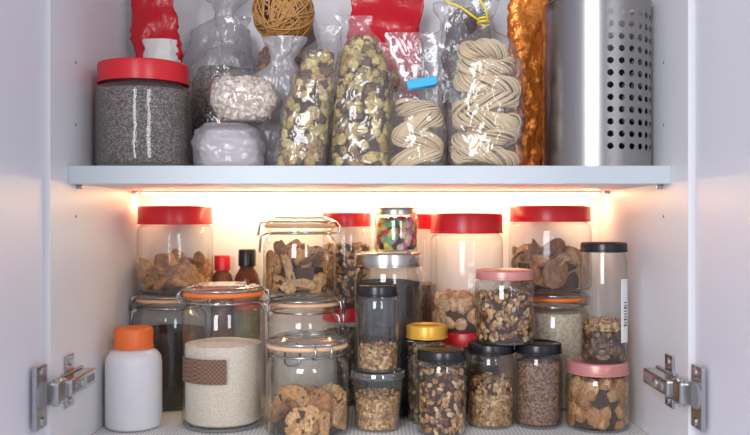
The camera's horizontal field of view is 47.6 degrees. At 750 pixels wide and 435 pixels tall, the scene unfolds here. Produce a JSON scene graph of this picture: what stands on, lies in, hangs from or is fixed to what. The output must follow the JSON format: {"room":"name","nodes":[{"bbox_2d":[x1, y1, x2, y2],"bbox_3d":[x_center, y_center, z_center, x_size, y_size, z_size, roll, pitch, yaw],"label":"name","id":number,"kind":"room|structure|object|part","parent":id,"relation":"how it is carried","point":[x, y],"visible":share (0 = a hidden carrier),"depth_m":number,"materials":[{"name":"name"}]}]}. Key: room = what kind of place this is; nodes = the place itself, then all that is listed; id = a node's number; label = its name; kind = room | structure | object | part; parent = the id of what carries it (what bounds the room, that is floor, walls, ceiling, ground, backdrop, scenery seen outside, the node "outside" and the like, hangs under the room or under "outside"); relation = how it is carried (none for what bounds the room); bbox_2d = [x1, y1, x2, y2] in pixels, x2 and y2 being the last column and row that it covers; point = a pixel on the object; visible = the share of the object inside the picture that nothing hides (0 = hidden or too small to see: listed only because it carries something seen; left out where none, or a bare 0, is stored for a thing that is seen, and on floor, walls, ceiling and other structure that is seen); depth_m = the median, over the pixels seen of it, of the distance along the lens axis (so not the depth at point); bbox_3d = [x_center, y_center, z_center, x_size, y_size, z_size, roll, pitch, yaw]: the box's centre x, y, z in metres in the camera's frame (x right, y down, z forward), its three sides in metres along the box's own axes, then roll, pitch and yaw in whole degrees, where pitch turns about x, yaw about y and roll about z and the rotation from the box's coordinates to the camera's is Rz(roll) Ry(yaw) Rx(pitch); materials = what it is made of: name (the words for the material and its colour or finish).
{"room":"kitchen pantry cupboard","nodes":[
{"label":"kitchen pantry cupboard","id":0,"kind":"room"},
{"bbox_2d":[43,0,141,434],"bbox_3d":[-0.316,-0.066,0.967,0.018,0.638,0.327,0,0,0],"label":"wall","id":1,"kind":"structure","parent":0,"point":[90,259],"depth_m":0.89,"materials":[{"name":"white laminate"}]},
{"bbox_2d":[0,0,42,434],"bbox_3d":[-0.326,-0.066,0.599,0.018,0.638,0.400,0,0,2],"label":"door","id":2,"kind":"structure","parent":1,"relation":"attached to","point":[21,21],"depth_m":0.75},
{"bbox_3d":[-0.326,-0.066,0.599,0.018,0.638,0.400,0,0,1],"label":"door panel","id":3,"kind":"part","parent":2,"relation":"part of","materials":[{"name":"white laminate"}]},
{"bbox_2d":[32,353,95,431],"bbox_3d":[-0.298,0.165,0.823,0.024,0.058,0.117,0,0,0],"label":"cabinet hinge","id":4,"kind":"object","parent":1,"relation":"attached to","point":[56,391],"depth_m":0.79,"materials":[{"name":"silver metal"}]},
{"bbox_2d":[142,0,598,395],"bbox_3d":[-0.005,-0.066,1.126,0.603,0.638,0.008,0,0,0],"label":"wall","id":5,"kind":"structure","parent":0,"point":[211,32],"depth_m":1.12,"materials":[{"name":"white paint"}]},
{"bbox_2d":[68,166,670,194],"bbox_3d":[-0.005,-0.040,0.986,0.603,0.023,0.272,0,0,0],"label":"shelf","id":6,"kind":"object","parent":5,"relation":"attached to","point":[134,178],"depth_m":0.85,"materials":[{"name":"white laminate"}]},
{"bbox_2d":[96,57,190,165],"bbox_3d":[-0.249,-0.108,0.915,0.099,0.112,0.099,0,0,0],"label":"jar","id":7,"kind":"object","parent":6,"relation":"on","point":[143,102],"visible":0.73,"depth_m":0.88,"materials":[{"name":"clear glass"}]},
{"bbox_3d":[-0.249,-0.153,0.915,0.097,0.022,0.097,0,0,0],"label":"lid","id":8,"kind":"part","parent":7,"relation":"part of","materials":[{"name":"red plastic"}]},
{"bbox_2d":[130,0,183,62],"bbox_3d":[-0.265,-0.175,1.022,0.070,0.244,0.036,0,0,0],"label":"snack packet","id":9,"kind":"object","parent":6,"relation":"on","point":[154,23],"visible":0.44,"depth_m":1.01,"materials":[{"name":"red plastic"}]},
{"bbox_2d":[191,65,243,165],"bbox_3d":[-0.186,-0.145,1.017,0.076,0.186,0.070,0,0,0],"label":"bag","id":10,"kind":"object","parent":6,"relation":"on","point":[204,117],"visible":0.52,"depth_m":0.99,"materials":[{"name":"clear plastic"}]},
{"bbox_2d":[199,130,258,165],"bbox_3d":[-0.157,-0.076,0.908,0.080,0.048,0.063,0,0,0],"label":"plastic bag","id":11,"kind":"object","parent":6,"relation":"on","point":[216,147],"visible":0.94,"depth_m":0.89,"materials":[{"name":"white plastic"}]},
{"bbox_2d":[210,75,276,122],"bbox_3d":[-0.140,-0.130,0.908,0.080,0.058,0.052,0,0,0],"label":"bag","id":12,"kind":"object","parent":11,"relation":"on","point":[245,98],"visible":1,"depth_m":0.89,"materials":[{"name":"beige plastic"}]},
{"bbox_2d":[257,44,306,165],"bbox_3d":[-0.106,-0.131,1.005,0.082,0.157,0.072,0,0,0],"label":"bag","id":13,"kind":"object","parent":6,"relation":"on","point":[279,64],"visible":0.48,"depth_m":0.98,"materials":[{"name":"clear plastic"}]},
{"bbox_2d":[251,0,314,44],"bbox_3d":[-0.107,-0.240,1.002,0.074,0.073,0.074,0,0,0],"label":"ball","id":14,"kind":"object","parent":13,"relation":"on","point":[295,29],"visible":1,"depth_m":0.98,"materials":[{"name":"brown"}]},
{"bbox_2d":[270,16,318,165],"bbox_3d":[-0.104,-0.177,1.086,0.078,0.250,0.052,0,0,0],"label":"bag","id":15,"kind":"object","parent":6,"relation":"on","point":[309,42],"visible":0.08,"depth_m":1.07,"materials":[{"name":"clear plastic"}]},
{"bbox_2d":[278,48,333,165],"bbox_3d":[-0.071,-0.128,0.904,0.076,0.152,0.050,0,0,0],"label":"bag","id":16,"kind":"object","parent":6,"relation":"on","point":[306,111],"visible":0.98,"depth_m":0.89,"materials":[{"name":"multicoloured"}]},
{"bbox_2d":[332,34,389,165],"bbox_3d":[-0.015,-0.135,0.919,0.073,0.166,0.058,0,0,0],"label":"bag","id":17,"kind":"object","parent":6,"relation":"on","point":[361,104],"visible":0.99,"depth_m":0.90,"materials":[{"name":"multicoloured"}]},
{"bbox_3d":[-0.005,-0.031,1.090,0.587,0.005,0.016,0,0,0],"label":"led light strip","id":18,"kind":"part","parent":6,"relation":"part of","materials":[{"name":"white plastic"}]},
{"bbox_2d":[142,193,598,194],"bbox_3d":[-0.005,-0.030,1.090,0.583,0.002,0.012,0,0,0],"label":"diffuser","id":19,"kind":"object","parent":6,"relation":"attached to","point":[142,193],"depth_m":1.08,"materials":[{"name":"beige plastic"}]},
{"bbox_2d":[344,0,423,118],"bbox_3d":[0.007,-0.167,1.076,0.109,0.229,0.047,0,0,6],"label":"plastic bag","id":20,"kind":"object","parent":6,"relation":"on","point":[394,24],"visible":0.43,"depth_m":1.07,"materials":[{"name":"red plastic"}]},
{"bbox_2d":[387,69,402,165],"bbox_3d":[0.011,-0.127,0.982,0.057,0.150,0.049,0,0,0],"label":"bag","id":21,"kind":"object","parent":6,"relation":"on","point":[395,94],"visible":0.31,"depth_m":0.97,"materials":[{"name":"brown"}]},
{"bbox_2d":[390,98,443,165],"bbox_3d":[0.044,-0.123,0.910,0.070,0.150,0.054,0,0,0],"label":"noodles","id":22,"kind":"object","parent":6,"relation":"on","point":[421,117],"visible":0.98,"depth_m":0.90,"materials":[{"name":"beige food"}]},
{"bbox_2d":[406,76,436,90],"bbox_3d":[0.050,-0.143,0.908,0.033,0.015,0.016,0,0,0],"label":"clip","id":23,"kind":"object","parent":22,"relation":"on","point":[431,81],"visible":1,"depth_m":0.90,"materials":[{"name":"blue plastic"}]},
{"bbox_2d":[441,7,491,165],"bbox_3d":[0.118,-0.177,1.072,0.079,0.250,0.053,0,0,0],"label":"bag","id":24,"kind":"object","parent":6,"relation":"on","point":[460,27],"visible":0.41,"depth_m":1.06,"materials":[{"name":"clear plastic"}]},
{"bbox_2d":[444,0,520,165],"bbox_3d":[0.113,-0.148,0.904,0.093,0.197,0.060,0,0,4],"label":"bag","id":25,"kind":"object","parent":6,"relation":"on","point":[487,119],"visible":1,"depth_m":0.89,"materials":[{"name":"beige food"}]},
{"bbox_2d":[507,0,547,165],"bbox_3d":[0.172,-0.172,0.958,0.051,0.240,0.027,0,0,-6],"label":"pouch","id":26,"kind":"object","parent":6,"relation":"on","point":[524,18],"visible":0.62,"depth_m":0.95,"materials":[{"name":"orange plastic"}]},
{"bbox_2d":[542,0,651,165],"bbox_3d":[0.237,-0.140,0.912,0.115,0.175,0.115,0,0,0],"label":"utensil holder","id":27,"kind":"object","parent":6,"relation":"on","point":[581,65],"visible":0.98,"depth_m":0.86,"materials":[{"name":"grey metal"}]},
{"bbox_2d":[599,0,695,434],"bbox_3d":[0.305,-0.066,0.967,0.018,0.638,0.327,0,0,0],"label":"wall","id":28,"kind":"structure","parent":0,"point":[659,267],"depth_m":0.88,"materials":[{"name":"white paint"}]},
{"bbox_2d":[643,353,705,431],"bbox_3d":[0.287,0.165,0.823,0.024,0.058,0.117,0,0,0],"label":"cabinet hinge","id":29,"kind":"object","parent":28,"relation":"attached to","point":[681,391],"depth_m":0.79,"materials":[{"name":"silver metal"}]},
{"bbox_2d":[696,0,749,434],"bbox_3d":[0.315,-0.066,0.599,0.018,0.638,0.400,0,0,-2],"label":"door","id":30,"kind":"structure","parent":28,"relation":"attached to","point":[722,26],"depth_m":0.74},
{"bbox_3d":[0.315,-0.066,0.599,0.018,0.638,0.400,0,0,-1],"label":"door panel","id":31,"kind":"part","parent":30,"relation":"part of","materials":[{"name":"white laminate"}]},
{"bbox_3d":[-0.005,0.245,0.963,0.603,0.017,0.317,0,0,0],"label":"floor","id":32,"kind":"structure","parent":0,"visible":0},
{"bbox_2d":[93,396,646,434],"bbox_3d":[-0.005,0.236,0.965,0.601,0.001,0.312,0,0,0],"label":"shelf","id":33,"kind":"object","parent":32,"relation":"on","point":[171,424],"visible":0.11,"depth_m":0.94,"materials":[{"name":"white"}]},
{"bbox_2d":[105,325,161,431],"bbox_3d":[-0.271,0.179,0.955,0.062,0.111,0.062,0,0,0],"label":"plastic bottle","id":34,"kind":"object","parent":33,"relation":"on","point":[133,369],"visible":1,"depth_m":0.93,"materials":[{"name":"white plastic"}]},
{"bbox_2d":[129,290,211,409],"bbox_3d":[-0.257,0.163,1.072,0.088,0.143,0.088,0,0,25],"label":"jar","id":35,"kind":"object","parent":33,"relation":"on","point":[166,337],"visible":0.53,"depth_m":1.03,"materials":[{"name":"clear glass"}]},
{"bbox_3d":[-0.257,0.096,1.072,0.084,0.008,0.084,0,0,0],"label":"glass lid","id":36,"kind":"part","parent":35,"relation":"part of","materials":[{"name":"clear glass"}]},
{"bbox_2d":[137,206,212,292],"bbox_3d":[-0.252,0.039,1.072,0.094,0.106,0.094,0,0,3],"label":"jar","id":37,"kind":"object","parent":35,"relation":"on","point":[175,271],"visible":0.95,"depth_m":1.04,"materials":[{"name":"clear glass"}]},
{"bbox_3d":[-0.252,-0.003,1.072,0.093,0.023,0.093,0,0,0],"label":"lid","id":38,"kind":"part","parent":37,"relation":"part of","materials":[{"name":"red plastic"}]},
{"bbox_2d":[210,255,233,337],"bbox_3d":[-0.198,0.142,1.102,0.030,0.186,0.030,0,0,0],"label":"bottle","id":39,"kind":"object","parent":33,"relation":"on","point":[221,317],"visible":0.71,"depth_m":1.09,"materials":[{"name":"brown glass"}]},
{"bbox_2d":[176,282,270,432],"bbox_3d":[-0.172,0.155,0.965,0.093,0.160,0.094,0,0,44],"label":"jar","id":40,"kind":"object","parent":33,"relation":"on","point":[222,375],"visible":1,"depth_m":0.93,"materials":[{"name":"clear glass"}]},
{"bbox_3d":[-0.172,0.079,0.965,0.089,0.008,0.089,0,0,0],"label":"glass lid","id":41,"kind":"part","parent":40,"relation":"part of","materials":[{"name":"clear glass"}]},
{"bbox_2d":[233,249,259,339],"bbox_3d":[-0.165,0.138,1.096,0.034,0.194,0.034,0,0,0],"label":"bottle","id":42,"kind":"object","parent":33,"relation":"on","point":[246,318],"visible":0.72,"depth_m":1.08,"materials":[{"name":"orange glass"}]},
{"bbox_2d":[264,293,345,410],"bbox_3d":[-0.085,0.163,1.022,0.087,0.143,0.087,0,0,-29],"label":"jar","id":43,"kind":"object","parent":33,"relation":"on","point":[320,372],"visible":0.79,"depth_m":0.99,"materials":[{"name":"clear glass"}]},
{"bbox_2d":[257,216,340,295],"bbox_3d":[-0.090,0.045,1.022,0.088,0.093,0.088,0,0,-45],"label":"jar","id":44,"kind":"object","parent":43,"relation":"on","point":[293,267],"visible":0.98,"depth_m":0.99,"materials":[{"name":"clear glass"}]},
{"bbox_3d":[-0.090,0.003,1.022,0.084,0.008,0.084,0,0,0],"label":"glass lid","id":45,"kind":"part","parent":44,"relation":"part of","materials":[{"name":"clear glass"}]},
{"bbox_3d":[-0.085,0.096,1.022,0.084,0.008,0.084,0,0,0],"label":"glass lid","id":46,"kind":"part","parent":43,"relation":"part of","materials":[{"name":"clear glass"}]},
{"bbox_2d":[265,331,348,434],"bbox_3d":[-0.074,0.181,0.930,0.091,0.107,0.091,0,0,16],"label":"jar","id":47,"kind":"object","parent":33,"relation":"on","point":[296,409],"visible":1,"depth_m":0.91,"materials":[{"name":"clear glass"}]},
{"bbox_3d":[-0.074,0.132,0.930,0.087,0.008,0.087,0,0,0],"label":"glass lid","id":48,"kind":"part","parent":47,"relation":"part of","materials":[{"name":"clear glass"}]},
{"bbox_2d":[322,306,355,403],"bbox_3d":[-0.036,0.174,1.087,0.063,0.122,0.063,0,0,0],"label":"jar","id":49,"kind":"object","parent":33,"relation":"on","point":[346,376],"visible":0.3,"depth_m":1.06,"materials":[{"name":"clear glass"}]},
{"bbox_3d":[-0.036,0.122,1.087,0.063,0.018,0.063,0,0,0],"label":"lid","id":50,"kind":"part","parent":49,"relation":"part of","materials":[{"name":"red plastic"}]},
{"bbox_2d":[323,213,370,307],"bbox_3d":[-0.036,0.053,1.087,0.063,0.119,0.063,0,0,0],"label":"jar","id":51,"kind":"object","parent":49,"relation":"on","point":[345,280],"visible":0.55,"depth_m":1.06,"materials":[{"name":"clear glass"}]},
{"bbox_3d":[-0.036,0.003,1.087,0.063,0.018,0.063,0,0,0],"label":"lid","id":52,"kind":"part","parent":51,"relation":"part of","materials":[{"name":"red plastic"}]},
{"bbox_2d":[352,367,404,430],"bbox_3d":[0.003,0.203,0.949,0.060,0.065,0.060,0,0,10],"label":"plastic tub","id":53,"kind":"object","parent":33,"relation":"on","point":[377,409],"visible":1,"depth_m":0.93,"materials":[{"name":"clear glass"}]},
{"bbox_2d":[357,283,398,372],"bbox_3d":[0.003,0.122,0.949,0.047,0.095,0.047,0,0,3],"label":"jar","id":54,"kind":"object","parent":53,"relation":"on","point":[378,355],"visible":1,"depth_m":0.93,"materials":[{"name":"clear glass"}]},
{"bbox_3d":[0.003,0.081,0.949,0.046,0.013,0.046,0,0,0],"label":"lid","id":55,"kind":"part","parent":54,"relation":"part of","materials":[{"name":"black plastic"}]},
{"bbox_2d":[353,251,422,417],"bbox_3d":[0.016,0.138,1.028,0.085,0.193,0.085,0,0,0],"label":"jar","id":56,"kind":"object","parent":33,"relation":"on","point":[386,320],"visible":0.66,"depth_m":0.99,"materials":[{"name":"clear glass"}]},
{"bbox_3d":[0.016,0.050,1.028,0.085,0.017,0.085,0,0,0],"label":"lid","id":57,"kind":"part","parent":56,"relation":"part of","materials":[{"name":"silver metal"}]},
{"bbox_2d":[375,207,417,252],"bbox_3d":[0.026,0.015,1.028,0.053,0.054,0.053,0,0,0],"label":"candy jar","id":58,"kind":"object","parent":56,"relation":"on","point":[399,233],"visible":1,"depth_m":1.01,"materials":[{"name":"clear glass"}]},
{"bbox_3d":[0.026,-0.008,1.028,0.051,0.009,0.051,0,0,0],"label":"lid","id":59,"kind":"part","parent":58,"relation":"part of","materials":[{"name":"silver metal"}]},
{"bbox_2d":[409,214,434,343],"bbox_3d":[0.061,0.115,1.099,0.039,0.240,0.039,0,0,0],"label":"jar","id":60,"kind":"object","parent":33,"relation":"on","point":[423,221],"visible":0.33,"depth_m":1.08,"materials":[{"name":"clear glass"}]},
{"bbox_3d":[0.061,0.005,1.099,0.035,0.020,0.035,0,0,0],"label":"lid","id":61,"kind":"part","parent":60,"relation":"part of","materials":[{"name":"red plastic"}]},
{"bbox_2d":[406,322,447,422],"bbox_3d":[0.060,0.179,0.981,0.045,0.112,0.045,0,0,-22],"label":"jar","id":62,"kind":"object","parent":33,"relation":"on","point":[428,331],"visible":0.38,"depth_m":0.97,"materials":[{"name":"clear glass"}]},
{"bbox_3d":[0.060,0.131,0.981,0.045,0.016,0.045,0,0,23],"label":"lid","id":63,"kind":"part","parent":62,"relation":"part of","materials":[{"name":"orange"}]},
{"bbox_2d":[417,345,466,434],"bbox_3d":[0.073,0.189,0.928,0.054,0.092,0.054,0,0,-45],"label":"jar","id":64,"kind":"object","parent":33,"relation":"on","point":[441,387],"visible":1,"depth_m":0.91,"materials":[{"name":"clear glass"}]},
{"bbox_3d":[0.073,0.149,0.928,0.054,0.012,0.054,0,0,0],"label":"lid","id":65,"kind":"part","parent":64,"relation":"part of","materials":[{"name":"black plastic"}]},
{"bbox_2d":[432,329,498,411],"bbox_3d":[0.113,0.186,1.055,0.085,0.097,0.085,0,0,0],"label":"jar","id":66,"kind":"object","parent":33,"relation":"on","point":[479,364],"visible":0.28,"depth_m":1.02,"materials":[{"name":"clear glass"}]},
{"bbox_3d":[0.113,0.146,1.055,0.085,0.017,0.085,0,0,0],"label":"lid","id":67,"kind":"part","parent":66,"relation":"part of","materials":[{"name":"red plastic"}]},
{"bbox_2d":[430,213,502,332],"bbox_3d":[0.114,0.066,1.055,0.090,0.143,0.090,0,0,22],"label":"jar","id":68,"kind":"object","parent":66,"relation":"on","point":[456,309],"visible":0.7,"depth_m":1.02,"materials":[{"name":"clear glass"}]},
{"bbox_3d":[0.114,0.007,1.055,0.090,0.025,0.090,0,0,0],"label":"lid","id":69,"kind":"part","parent":68,"relation":"part of","materials":[{"name":"red plastic"}]},
{"bbox_2d":[467,339,514,428],"bbox_3d":[0.132,0.188,0.964,0.053,0.094,0.053,0,0,15],"label":"jar","id":70,"kind":"object","parent":33,"relation":"on","point":[490,393],"visible":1,"depth_m":0.94,"materials":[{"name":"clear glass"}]},
{"bbox_3d":[0.132,0.147,0.964,0.053,0.012,0.053,0,0,0],"label":"lid","id":71,"kind":"part","parent":70,"relation":"part of","materials":[{"name":"black plastic"}]},
{"bbox_2d":[475,268,534,344],"bbox_3d":[0.147,0.100,0.964,0.067,0.082,0.067,0,0,0],"label":"jar","id":72,"kind":"object","parent":70,"relation":"on","point":[505,315],"visible":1,"depth_m":0.94,"materials":[{"name":"clear glass"}]},
{"bbox_3d":[0.147,0.064,0.964,0.066,0.011,0.066,0,0,0],"label":"lid","id":73,"kind":"part","parent":72,"relation":"part of","materials":[{"name":"pink plastic"}]},
{"bbox_2d":[514,339,561,428],"bbox_3d":[0.185,0.188,0.964,0.053,0.094,0.053,0,0,0],"label":"jar","id":74,"kind":"object","parent":33,"relation":"on","point":[538,375],"visible":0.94,"depth_m":0.94,"materials":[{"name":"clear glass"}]},
{"bbox_3d":[0.185,0.147,0.964,0.053,0.012,0.053,0,0,0],"label":"lid","id":75,"kind":"part","parent":74,"relation":"part of","materials":[{"name":"black plastic"}]},
{"bbox_2d":[523,288,590,410],"bbox_3d":[0.226,0.162,1.068,0.084,0.145,0.084,0,0,25],"label":"jar","id":76,"kind":"object","parent":33,"relation":"on","point":[563,325],"visible":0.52,"depth_m":1.03,"materials":[{"name":"clear glass"}]},
{"bbox_2d":[509,205,590,291],"bbox_3d":[0.219,0.038,1.065,0.102,0.104,0.102,0,0,-42],"label":"jar","id":77,"kind":"object","parent":76,"relation":"on","point":[555,265],"visible":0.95,"depth_m":1.03,"materials":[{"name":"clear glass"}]},
{"bbox_3d":[0.219,-0.004,1.065,0.101,0.020,0.101,0,0,0],"label":"lid","id":78,"kind":"part","parent":77,"relation":"part of","materials":[{"name":"red plastic"}]},
{"bbox_3d":[0.226,0.094,1.068,0.081,0.008,0.081,0,0,0],"label":"glass lid","id":79,"kind":"part","parent":76,"relation":"part of","materials":[{"name":"clear glass"}]},
{"bbox_2d":[566,356,629,432],"bbox_3d":[0.250,0.197,0.955,0.070,0.075,0.070,0,0,0],"label":"jar","id":80,"kind":"object","parent":33,"relation":"on","point":[597,393],"visible":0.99,"depth_m":0.93,"materials":[{"name":"clear glass"}]},
{"bbox_3d":[0.250,0.167,0.955,0.069,0.014,0.069,0,0,0],"label":"lid","id":81,"kind":"part","parent":80,"relation":"part of","materials":[{"name":"pink plastic"}]},
{"bbox_2d":[580,242,627,362],"bbox_3d":[0.257,0.094,0.955,0.052,0.132,0.052,0,0,30],"label":"jar","id":82,"kind":"object","parent":80,"relation":"on","point":[605,338],"visible":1,"depth_m":0.94,"materials":[{"name":"clear glass"}]},
{"bbox_3d":[0.257,0.033,0.955,0.052,0.011,0.052,0,0,0],"label":"lid","id":83,"kind":"part","parent":82,"relation":"part of","materials":[{"name":"black plastic"}]}
]}

